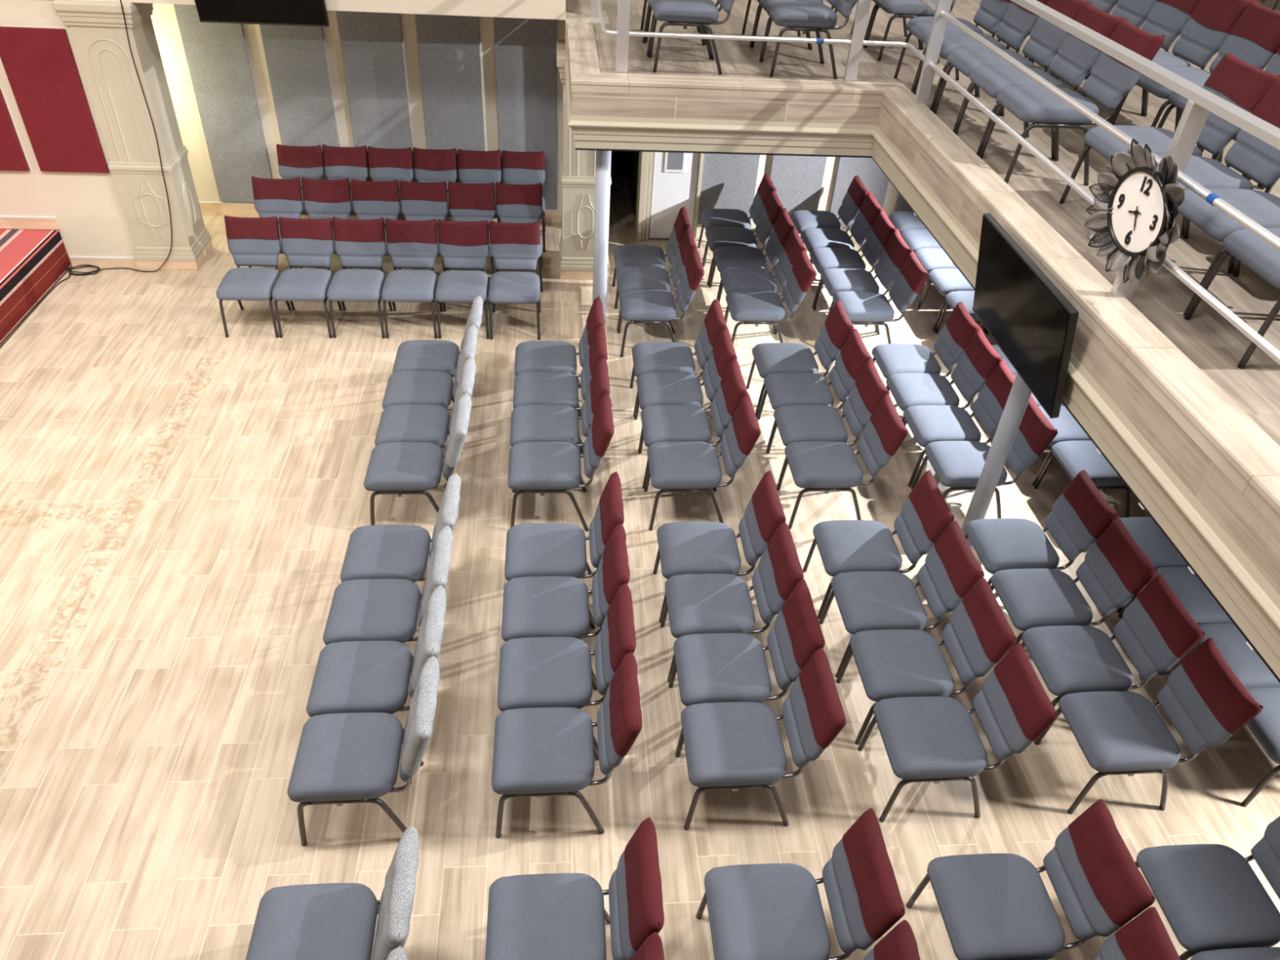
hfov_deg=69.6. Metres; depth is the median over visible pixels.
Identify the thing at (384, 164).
chair
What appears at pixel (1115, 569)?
chair
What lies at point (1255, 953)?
chair
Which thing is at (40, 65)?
acoustic panel
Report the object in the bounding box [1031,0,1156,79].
chair
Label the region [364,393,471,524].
chair
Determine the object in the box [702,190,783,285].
chair
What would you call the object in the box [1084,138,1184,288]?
wall clock
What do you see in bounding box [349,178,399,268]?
chair
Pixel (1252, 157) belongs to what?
chair
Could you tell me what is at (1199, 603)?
chair
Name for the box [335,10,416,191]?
acoustic panel
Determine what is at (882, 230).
chair
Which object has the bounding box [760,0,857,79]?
chair
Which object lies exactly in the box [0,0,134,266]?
wall
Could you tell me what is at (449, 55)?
acoustic panel
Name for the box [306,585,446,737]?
chair
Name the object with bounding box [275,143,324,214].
chair
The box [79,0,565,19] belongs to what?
trim
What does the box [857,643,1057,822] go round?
chair
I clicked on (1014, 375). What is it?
chair
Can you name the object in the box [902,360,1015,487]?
chair
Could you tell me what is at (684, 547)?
chair
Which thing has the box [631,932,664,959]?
chair
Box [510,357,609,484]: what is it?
chair
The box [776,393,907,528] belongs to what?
chair
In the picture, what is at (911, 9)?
chair
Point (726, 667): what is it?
chair
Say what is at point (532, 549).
chair
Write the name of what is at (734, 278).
chair
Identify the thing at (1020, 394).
support pole
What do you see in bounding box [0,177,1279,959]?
floor
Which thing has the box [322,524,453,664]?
chair
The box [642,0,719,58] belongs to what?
chair
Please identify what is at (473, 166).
chair
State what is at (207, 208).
baseboard
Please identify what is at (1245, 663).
chair
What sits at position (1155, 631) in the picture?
chair
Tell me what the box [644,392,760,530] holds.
chair
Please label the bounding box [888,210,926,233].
chair
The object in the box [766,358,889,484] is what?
chair
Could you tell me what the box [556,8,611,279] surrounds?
pilaster
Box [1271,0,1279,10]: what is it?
chair
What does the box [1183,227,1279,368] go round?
chair
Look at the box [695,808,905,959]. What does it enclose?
chair
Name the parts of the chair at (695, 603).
leg, leg, seat, frame, backrest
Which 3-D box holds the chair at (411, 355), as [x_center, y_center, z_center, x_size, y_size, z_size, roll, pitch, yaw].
[-1.705,-1.053,7.854,0.758,0.924,0.495,0,39,-5]
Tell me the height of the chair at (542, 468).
0.924 m
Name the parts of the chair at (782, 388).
leg, leg, seat, frame, backrest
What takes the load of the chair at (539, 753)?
on the floor at (182, 500)
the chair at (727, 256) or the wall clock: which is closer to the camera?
the wall clock
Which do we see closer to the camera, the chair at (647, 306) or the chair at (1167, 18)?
the chair at (1167, 18)
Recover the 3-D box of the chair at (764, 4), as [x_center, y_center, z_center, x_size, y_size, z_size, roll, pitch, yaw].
[1.435,-4.223,8.089,0.753,0.922,0.495,0,39,-5]
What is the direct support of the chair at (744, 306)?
on the floor at (182, 500)
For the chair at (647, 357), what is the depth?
7.92 m
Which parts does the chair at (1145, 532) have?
leg, seat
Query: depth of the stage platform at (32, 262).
9.05 m
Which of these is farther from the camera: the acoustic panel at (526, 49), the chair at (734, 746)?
the acoustic panel at (526, 49)
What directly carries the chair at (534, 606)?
on the floor at (182, 500)
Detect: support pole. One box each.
[592,150,611,332]
[960,372,1031,549]
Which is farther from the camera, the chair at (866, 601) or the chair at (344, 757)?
the chair at (866, 601)
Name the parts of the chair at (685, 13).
leg, leg, seat, seat frame, leg, leg, frame, backrest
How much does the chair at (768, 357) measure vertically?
0.924 m
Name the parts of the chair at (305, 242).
leg, leg, seat, backrest, leg, leg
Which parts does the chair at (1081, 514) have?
seat, frame, backrest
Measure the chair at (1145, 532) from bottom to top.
0.924 m
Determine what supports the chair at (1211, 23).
on the floor at (1130, 114)
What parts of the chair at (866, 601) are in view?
leg, leg, seat, frame, backrest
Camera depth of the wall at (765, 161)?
10.95 m
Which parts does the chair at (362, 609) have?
seat, frame, backrest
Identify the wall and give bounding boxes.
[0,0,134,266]
[151,3,564,208]
[648,155,897,239]
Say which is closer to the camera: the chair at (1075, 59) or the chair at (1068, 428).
the chair at (1075, 59)
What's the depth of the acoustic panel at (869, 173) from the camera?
10.84 m
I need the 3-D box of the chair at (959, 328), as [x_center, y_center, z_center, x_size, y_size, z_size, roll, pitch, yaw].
[2.505,-1.078,8.245,0.753,0.924,0.495,0,39,-5]
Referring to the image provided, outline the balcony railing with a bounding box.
[590,0,1279,364]
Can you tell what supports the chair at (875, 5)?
on the floor at (1214, 344)
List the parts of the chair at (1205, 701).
leg, leg, seat, seat frame, leg, frame, backrest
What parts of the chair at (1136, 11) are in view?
backrest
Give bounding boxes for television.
[194,0,328,26]
[972,213,1079,418]
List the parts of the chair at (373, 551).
seat, frame, backrest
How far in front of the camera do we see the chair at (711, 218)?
10.41 m
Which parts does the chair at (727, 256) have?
leg, leg, seat, frame, backrest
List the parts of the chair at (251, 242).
leg, leg, seat, backrest, leg, leg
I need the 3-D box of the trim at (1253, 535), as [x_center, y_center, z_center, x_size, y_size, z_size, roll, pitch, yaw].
[0.886,-1.729,5.768,2.548,0.238,20.800,0,39,-5]
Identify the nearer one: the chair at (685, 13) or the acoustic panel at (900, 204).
the chair at (685, 13)
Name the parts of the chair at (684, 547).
leg, leg, seat, frame, backrest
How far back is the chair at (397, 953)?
3.56 m
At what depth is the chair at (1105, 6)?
7.68 m
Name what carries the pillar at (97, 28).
attached to the wall at (87, 208)
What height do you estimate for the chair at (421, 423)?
0.930 m
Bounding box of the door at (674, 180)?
[648,151,699,238]
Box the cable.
[0,0,172,347]
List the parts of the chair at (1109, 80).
leg, leg, seat, seat frame, leg, leg, frame, backrest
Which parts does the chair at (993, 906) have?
leg, seat, frame, backrest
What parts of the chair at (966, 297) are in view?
leg, seat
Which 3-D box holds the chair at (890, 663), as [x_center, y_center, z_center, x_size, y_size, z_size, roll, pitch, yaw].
[1.668,1.079,5.461,0.754,0.919,0.495,0,39,-5]
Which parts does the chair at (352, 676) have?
seat, frame, backrest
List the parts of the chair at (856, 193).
seat, backrest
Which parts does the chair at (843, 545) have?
leg, leg, seat, frame, backrest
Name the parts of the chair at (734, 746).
leg, leg, seat, seat frame, leg, frame, backrest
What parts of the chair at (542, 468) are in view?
leg, seat frame, seat, leg, leg, frame, backrest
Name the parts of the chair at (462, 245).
leg, leg, seat, backrest, leg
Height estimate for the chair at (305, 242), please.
0.919 m
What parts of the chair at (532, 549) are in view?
seat, frame, leg, leg, backrest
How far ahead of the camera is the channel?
4.76 m
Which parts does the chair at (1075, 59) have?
leg, leg, seat, leg, leg, frame, backrest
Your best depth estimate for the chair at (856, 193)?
10.49 m
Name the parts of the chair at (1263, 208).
leg, seat, leg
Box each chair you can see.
[216,215,291,337]
[245,826,419,959]
[248,175,302,268]
[271,217,342,337]
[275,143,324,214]
[287,655,439,846]
[299,177,351,269]
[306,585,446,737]
[322,144,368,215]
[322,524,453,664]
[326,216,392,338]
[339,473,461,602]
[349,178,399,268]
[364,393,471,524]
[367,146,413,217]
[374,356,475,466]
[381,217,442,338]
[382,324,477,410]
[386,946,408,959]
[392,295,483,391]
[398,180,448,271]
[413,146,457,221]
[435,218,489,338]
[448,181,495,275]
[457,148,502,222]
[484,817,664,959]
[488,220,541,340]
[491,652,642,838]
[495,181,542,292]
[497,582,635,751]
[501,523,630,683]
[502,150,545,252]
[504,471,624,622]
[507,393,613,531]
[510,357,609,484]
[512,324,608,448]
[514,296,604,410]
[612,206,691,302]
[614,226,697,330]
[617,248,704,357]
[629,298,726,417]
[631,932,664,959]
[634,325,737,448]
[638,358,747,488]
[640,0,706,44]
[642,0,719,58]
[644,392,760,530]
[648,0,734,75]
[653,470,786,622]
[660,522,804,682]
[668,579,825,746]
[675,648,846,830]
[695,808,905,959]
[697,173,776,265]
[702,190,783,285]
[708,208,795,298]
[717,227,806,332]
[724,249,817,344]
[742,0,808,48]
[746,299,854,417]
[750,0,833,62]
[756,328,872,448]
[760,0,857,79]
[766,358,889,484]
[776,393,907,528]
[790,175,869,239]
[800,191,883,260]
[802,470,954,619]
[809,209,896,308]
[813,229,912,332]
[818,520,984,677]
[832,251,928,343]
[835,577,1017,745]
[849,0,919,48]
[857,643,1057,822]
[862,920,920,959]
[863,0,955,63]
[871,301,980,388]
[886,328,1003,422]
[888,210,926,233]
[893,0,1011,96]
[900,228,941,252]
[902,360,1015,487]
[906,799,1155,959]
[911,0,1047,115]
[911,394,1057,518]
[914,248,957,307]
[918,268,985,331]
[932,0,1088,131]
[934,290,988,333]
[953,1,1122,159]
[964,469,1118,586]
[978,17,1164,186]
[990,518,1157,650]
[991,344,1017,374]
[1006,0,1118,79]
[1013,373,1040,405]
[1021,574,1204,707]
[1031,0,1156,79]
[1032,404,1091,485]
[1033,440,1129,517]
[1034,637,1262,814]
[1054,0,1200,115]
[1058,52,1279,235]
[1082,0,1253,132]
[1093,906,1180,959]
[1110,0,1279,159]
[1115,516,1188,613]
[1117,566,1231,623]
[1134,816,1279,959]
[1155,77,1279,274]
[1157,47,1279,186]
[1157,622,1279,688]
[1172,187,1279,315]
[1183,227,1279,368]
[1190,946,1279,959]
[1199,136,1265,189]
[1240,686,1279,807]
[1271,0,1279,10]
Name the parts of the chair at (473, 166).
backrest, seat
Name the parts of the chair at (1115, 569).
leg, seat, frame, backrest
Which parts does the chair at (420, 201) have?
backrest, seat, leg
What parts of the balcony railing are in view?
post, post, post, post, rail, rail, post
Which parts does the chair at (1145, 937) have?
backrest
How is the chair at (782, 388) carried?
on the floor at (182, 500)
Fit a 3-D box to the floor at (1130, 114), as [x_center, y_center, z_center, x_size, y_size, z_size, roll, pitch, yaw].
[6.920,-1.860,6.253,7.040,0.080,21.000,0,39,-5]
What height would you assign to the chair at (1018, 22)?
0.932 m
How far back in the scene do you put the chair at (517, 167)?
10.63 m
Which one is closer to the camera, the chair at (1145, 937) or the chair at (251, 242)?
the chair at (1145, 937)
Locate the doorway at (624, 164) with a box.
[610,151,639,223]
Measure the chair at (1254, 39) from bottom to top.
0.928 m
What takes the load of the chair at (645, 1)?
on the floor at (1214, 344)
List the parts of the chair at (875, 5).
leg, leg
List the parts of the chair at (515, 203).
backrest, seat, leg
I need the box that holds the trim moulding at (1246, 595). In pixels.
[563,22,1279,679]
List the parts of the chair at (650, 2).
leg, seat, leg, leg, leg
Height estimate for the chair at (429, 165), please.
0.924 m
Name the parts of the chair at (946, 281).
leg, leg, seat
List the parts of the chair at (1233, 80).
leg, seat, leg, frame, backrest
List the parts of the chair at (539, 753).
leg, seat frame, seat, leg, leg, frame, backrest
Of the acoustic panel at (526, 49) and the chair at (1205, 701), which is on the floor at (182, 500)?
the chair at (1205, 701)
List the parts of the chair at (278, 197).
backrest, seat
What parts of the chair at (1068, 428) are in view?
leg, seat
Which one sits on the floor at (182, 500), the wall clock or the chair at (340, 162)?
the chair at (340, 162)
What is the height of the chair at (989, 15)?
0.924 m
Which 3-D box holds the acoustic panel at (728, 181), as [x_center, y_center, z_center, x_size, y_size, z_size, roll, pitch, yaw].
[1.054,-3.793,10.523,0.662,1.820,0.050,0,39,-5]
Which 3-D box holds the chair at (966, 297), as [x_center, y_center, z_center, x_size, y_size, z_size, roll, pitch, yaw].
[3.490,-1.758,9.179,0.752,0.932,0.495,0,39,-5]
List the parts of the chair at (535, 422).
seat, frame, leg, backrest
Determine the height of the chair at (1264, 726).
0.924 m
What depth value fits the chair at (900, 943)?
3.73 m
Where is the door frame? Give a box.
[635,151,703,241]
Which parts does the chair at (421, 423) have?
seat, backrest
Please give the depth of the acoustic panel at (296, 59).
10.08 m
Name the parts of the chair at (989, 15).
leg, leg, seat, leg, frame, backrest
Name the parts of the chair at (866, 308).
seat, seat frame, leg, leg, frame, backrest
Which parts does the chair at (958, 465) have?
leg, leg, seat, seat frame, leg, frame, backrest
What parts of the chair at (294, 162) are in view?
backrest, seat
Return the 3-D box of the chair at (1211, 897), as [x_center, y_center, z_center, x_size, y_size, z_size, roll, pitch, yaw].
[2.861,1.980,4.424,0.753,0.922,0.495,0,39,-5]
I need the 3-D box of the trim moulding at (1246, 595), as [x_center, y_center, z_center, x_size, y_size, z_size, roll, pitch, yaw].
[0.877,-1.532,5.925,2.618,0.266,20.800,0,39,-5]
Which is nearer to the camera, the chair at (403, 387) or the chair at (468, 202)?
the chair at (403, 387)
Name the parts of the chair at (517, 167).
backrest, seat, leg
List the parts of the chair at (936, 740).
leg, leg, seat, seat frame, leg, frame, backrest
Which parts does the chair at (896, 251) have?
leg, leg, seat, frame, backrest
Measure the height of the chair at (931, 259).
0.922 m
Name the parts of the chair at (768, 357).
leg, leg, seat, frame, backrest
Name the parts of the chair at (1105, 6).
backrest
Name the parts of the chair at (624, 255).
leg, seat, backrest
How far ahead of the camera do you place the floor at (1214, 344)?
6.36 m
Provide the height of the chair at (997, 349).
0.924 m
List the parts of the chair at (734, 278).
leg, seat, backrest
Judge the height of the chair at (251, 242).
0.922 m
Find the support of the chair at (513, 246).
on the floor at (182, 500)
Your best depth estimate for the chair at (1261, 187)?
5.77 m
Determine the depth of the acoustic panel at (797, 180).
10.79 m
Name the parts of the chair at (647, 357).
leg, leg, seat, frame, backrest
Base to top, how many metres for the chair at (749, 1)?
0.924 m
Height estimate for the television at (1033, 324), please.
0.648 m
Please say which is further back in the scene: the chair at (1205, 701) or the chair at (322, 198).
the chair at (322, 198)
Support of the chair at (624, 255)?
on the floor at (182, 500)
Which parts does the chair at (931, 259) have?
leg, seat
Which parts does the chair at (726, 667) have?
leg, seat, frame, backrest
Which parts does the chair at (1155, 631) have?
leg, seat, frame, backrest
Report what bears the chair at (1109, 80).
on the floor at (1214, 344)
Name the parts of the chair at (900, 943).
backrest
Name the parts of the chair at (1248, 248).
leg, seat, leg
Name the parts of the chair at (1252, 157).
leg, seat, leg, frame, backrest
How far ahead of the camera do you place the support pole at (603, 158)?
8.11 m
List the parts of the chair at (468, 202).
backrest, seat, leg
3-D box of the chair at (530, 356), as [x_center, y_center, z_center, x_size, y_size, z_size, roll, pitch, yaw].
[-0.700,-1.062,7.947,0.754,0.928,0.495,0,39,-5]
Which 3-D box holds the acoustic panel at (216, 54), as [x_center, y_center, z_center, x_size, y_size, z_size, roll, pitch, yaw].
[-4.556,-4.192,10.143,0.647,2.320,0.050,0,39,-5]
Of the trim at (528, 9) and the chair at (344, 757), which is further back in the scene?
the trim at (528, 9)
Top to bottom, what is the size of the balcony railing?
3.550 m
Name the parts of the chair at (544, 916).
seat, frame, leg, backrest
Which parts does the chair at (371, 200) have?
backrest, seat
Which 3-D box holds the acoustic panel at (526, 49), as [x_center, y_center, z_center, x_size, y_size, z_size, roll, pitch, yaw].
[-1.284,-4.212,10.448,0.674,2.320,0.050,0,39,-5]
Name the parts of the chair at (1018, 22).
leg, leg, seat, leg, frame, backrest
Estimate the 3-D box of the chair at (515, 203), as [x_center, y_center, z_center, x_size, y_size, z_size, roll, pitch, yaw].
[-1.291,-2.600,9.835,0.495,0.928,0.754,0,39,-5]
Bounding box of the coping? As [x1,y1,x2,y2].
[565,0,1279,533]
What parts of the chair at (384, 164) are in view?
backrest, seat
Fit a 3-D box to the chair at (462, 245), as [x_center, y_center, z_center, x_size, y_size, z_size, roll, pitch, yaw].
[-1.728,-1.969,9.005,0.495,0.924,0.753,0,39,-5]
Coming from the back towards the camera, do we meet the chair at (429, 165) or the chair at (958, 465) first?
the chair at (429, 165)
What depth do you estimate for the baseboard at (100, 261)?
9.73 m
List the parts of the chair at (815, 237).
seat, frame, backrest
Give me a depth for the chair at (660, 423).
7.15 m
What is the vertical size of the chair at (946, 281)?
0.932 m
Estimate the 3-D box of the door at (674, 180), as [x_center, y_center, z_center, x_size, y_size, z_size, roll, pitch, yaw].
[0.419,-3.688,10.465,0.515,1.980,0.055,0,39,-5]
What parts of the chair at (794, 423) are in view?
leg, leg, seat, frame, backrest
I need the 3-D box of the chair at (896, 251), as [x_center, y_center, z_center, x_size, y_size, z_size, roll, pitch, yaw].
[2.269,-2.043,9.434,0.752,0.932,0.495,0,39,-5]
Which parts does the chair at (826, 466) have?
leg, leg, seat, seat frame, leg, frame, backrest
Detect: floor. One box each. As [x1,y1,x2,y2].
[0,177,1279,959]
[589,0,1279,445]
[949,0,1279,198]
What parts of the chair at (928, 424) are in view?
leg, seat, frame, backrest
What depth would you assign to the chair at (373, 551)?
5.85 m
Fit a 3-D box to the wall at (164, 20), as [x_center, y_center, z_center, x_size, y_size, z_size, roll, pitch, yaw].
[-3.294,-4.315,10.310,5.800,2.800,0.170,0,39,-5]
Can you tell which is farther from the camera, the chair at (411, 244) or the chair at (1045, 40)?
the chair at (411, 244)
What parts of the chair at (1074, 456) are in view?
leg, seat, seat frame, leg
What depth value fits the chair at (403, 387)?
7.36 m
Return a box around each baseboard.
[69,256,137,267]
[199,201,561,222]
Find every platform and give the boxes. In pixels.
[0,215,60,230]
[0,229,71,344]
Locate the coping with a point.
(1235, 443)
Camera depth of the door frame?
10.70 m
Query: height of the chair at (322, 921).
0.930 m
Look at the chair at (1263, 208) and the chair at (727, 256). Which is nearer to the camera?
the chair at (1263, 208)
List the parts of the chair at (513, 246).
leg, leg, seat, backrest, leg, leg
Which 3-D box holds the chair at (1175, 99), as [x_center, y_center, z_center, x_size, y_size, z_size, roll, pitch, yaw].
[3.862,-2.418,5.893,0.753,0.924,0.495,0,39,-5]
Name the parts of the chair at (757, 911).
leg, seat, frame, backrest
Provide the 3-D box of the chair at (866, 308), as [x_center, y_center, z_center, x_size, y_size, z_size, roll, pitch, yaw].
[2.313,-1.722,9.041,0.753,0.922,0.495,0,39,-5]
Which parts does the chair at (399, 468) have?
leg, seat frame, seat, leg, frame, backrest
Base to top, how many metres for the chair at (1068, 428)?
0.919 m
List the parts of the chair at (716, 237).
leg, leg, seat, frame, backrest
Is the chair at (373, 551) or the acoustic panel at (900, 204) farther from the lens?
the acoustic panel at (900, 204)
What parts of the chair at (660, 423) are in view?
leg, leg, seat, frame, backrest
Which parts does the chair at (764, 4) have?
leg, leg, seat, leg, backrest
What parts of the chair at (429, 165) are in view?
backrest, seat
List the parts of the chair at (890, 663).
leg, leg, seat, frame, backrest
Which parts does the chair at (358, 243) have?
leg, leg, seat, backrest, leg, leg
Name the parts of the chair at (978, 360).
seat, frame, backrest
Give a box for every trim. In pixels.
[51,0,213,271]
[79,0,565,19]
[565,8,1279,595]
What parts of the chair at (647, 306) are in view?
leg, leg, seat, seat frame, leg, leg, frame, backrest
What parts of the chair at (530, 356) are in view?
seat, frame, leg, backrest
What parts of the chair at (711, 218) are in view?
leg, seat, backrest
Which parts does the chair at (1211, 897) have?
leg, frame, backrest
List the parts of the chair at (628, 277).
leg, seat, backrest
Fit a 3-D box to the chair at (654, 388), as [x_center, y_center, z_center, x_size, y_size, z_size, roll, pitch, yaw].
[0.361,-0.757,7.650,0.752,0.932,0.495,0,39,-5]
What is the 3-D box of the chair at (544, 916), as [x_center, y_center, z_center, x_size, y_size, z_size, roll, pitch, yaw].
[-0.308,1.997,4.127,0.754,0.928,0.495,0,39,-5]
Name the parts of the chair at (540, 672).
seat, leg, leg, frame, backrest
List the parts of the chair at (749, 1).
leg, leg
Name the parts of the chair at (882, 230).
leg, seat, frame, backrest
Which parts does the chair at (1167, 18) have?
leg, backrest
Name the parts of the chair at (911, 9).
leg, leg, seat, seat frame, leg, frame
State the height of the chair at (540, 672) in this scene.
0.922 m
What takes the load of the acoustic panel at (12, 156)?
attached to the wall at (87, 208)
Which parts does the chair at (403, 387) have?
seat, backrest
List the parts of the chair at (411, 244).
leg, leg, seat, backrest, leg, leg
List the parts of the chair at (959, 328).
seat, frame, backrest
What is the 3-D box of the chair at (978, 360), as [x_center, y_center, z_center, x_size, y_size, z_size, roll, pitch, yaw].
[2.533,-0.771,7.854,0.752,0.932,0.495,0,39,-5]
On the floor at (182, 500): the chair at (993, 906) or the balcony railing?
the chair at (993, 906)
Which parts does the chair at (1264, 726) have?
leg, seat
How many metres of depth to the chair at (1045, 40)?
6.63 m
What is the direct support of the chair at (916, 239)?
on the floor at (182, 500)
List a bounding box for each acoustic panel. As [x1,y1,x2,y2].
[0,26,109,173]
[0,86,30,171]
[173,4,272,202]
[259,24,340,189]
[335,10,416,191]
[414,13,485,182]
[493,17,556,208]
[697,153,759,224]
[769,155,826,217]
[829,156,888,227]
[893,191,912,212]
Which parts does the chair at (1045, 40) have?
leg, leg, seat, leg, frame, backrest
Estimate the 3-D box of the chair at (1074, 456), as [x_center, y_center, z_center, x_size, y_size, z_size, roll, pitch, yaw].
[3.668,-0.149,7.176,0.753,0.922,0.495,0,39,-5]
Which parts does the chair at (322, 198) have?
backrest, seat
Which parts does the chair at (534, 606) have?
seat, leg, frame, leg, backrest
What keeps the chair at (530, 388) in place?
on the floor at (182, 500)
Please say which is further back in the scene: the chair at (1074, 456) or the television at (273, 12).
the television at (273, 12)
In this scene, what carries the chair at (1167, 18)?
on the floor at (1130, 114)
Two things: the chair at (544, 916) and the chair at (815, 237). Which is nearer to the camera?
the chair at (544, 916)
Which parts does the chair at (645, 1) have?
leg, leg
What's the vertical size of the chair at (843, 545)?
0.928 m
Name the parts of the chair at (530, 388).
seat, frame, leg, backrest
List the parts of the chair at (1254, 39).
leg, leg, seat, leg, backrest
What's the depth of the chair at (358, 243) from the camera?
8.89 m
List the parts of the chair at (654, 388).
leg, seat, frame, backrest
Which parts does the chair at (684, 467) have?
leg, leg, seat, seat frame, leg, frame, backrest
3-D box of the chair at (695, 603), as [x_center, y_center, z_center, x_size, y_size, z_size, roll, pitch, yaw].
[0.549,0.768,5.756,0.754,0.919,0.495,0,39,-5]
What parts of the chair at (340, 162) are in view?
backrest, seat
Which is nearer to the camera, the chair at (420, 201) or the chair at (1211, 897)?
the chair at (1211, 897)
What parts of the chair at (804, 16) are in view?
leg, leg, seat, seat frame, leg, leg, frame, backrest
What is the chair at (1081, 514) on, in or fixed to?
on the floor at (182, 500)
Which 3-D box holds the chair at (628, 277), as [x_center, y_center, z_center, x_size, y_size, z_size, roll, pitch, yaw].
[0.144,-2.014,9.223,0.753,0.922,0.495,0,39,-5]
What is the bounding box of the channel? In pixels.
[574,147,1279,683]
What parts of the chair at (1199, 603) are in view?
leg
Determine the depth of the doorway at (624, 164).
12.34 m
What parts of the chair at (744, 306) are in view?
leg, leg, seat, seat frame, leg, leg, frame, backrest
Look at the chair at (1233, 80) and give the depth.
5.25 m
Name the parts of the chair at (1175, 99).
leg, seat, leg, backrest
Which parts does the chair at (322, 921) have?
seat, backrest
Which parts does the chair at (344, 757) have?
leg, seat frame, seat, leg, frame, backrest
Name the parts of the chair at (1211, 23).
leg, leg, seat, leg, backrest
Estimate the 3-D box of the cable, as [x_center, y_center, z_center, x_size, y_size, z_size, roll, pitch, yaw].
[-5.176,-2.661,7.662,1.267,3.300,2.834,0,39,-5]

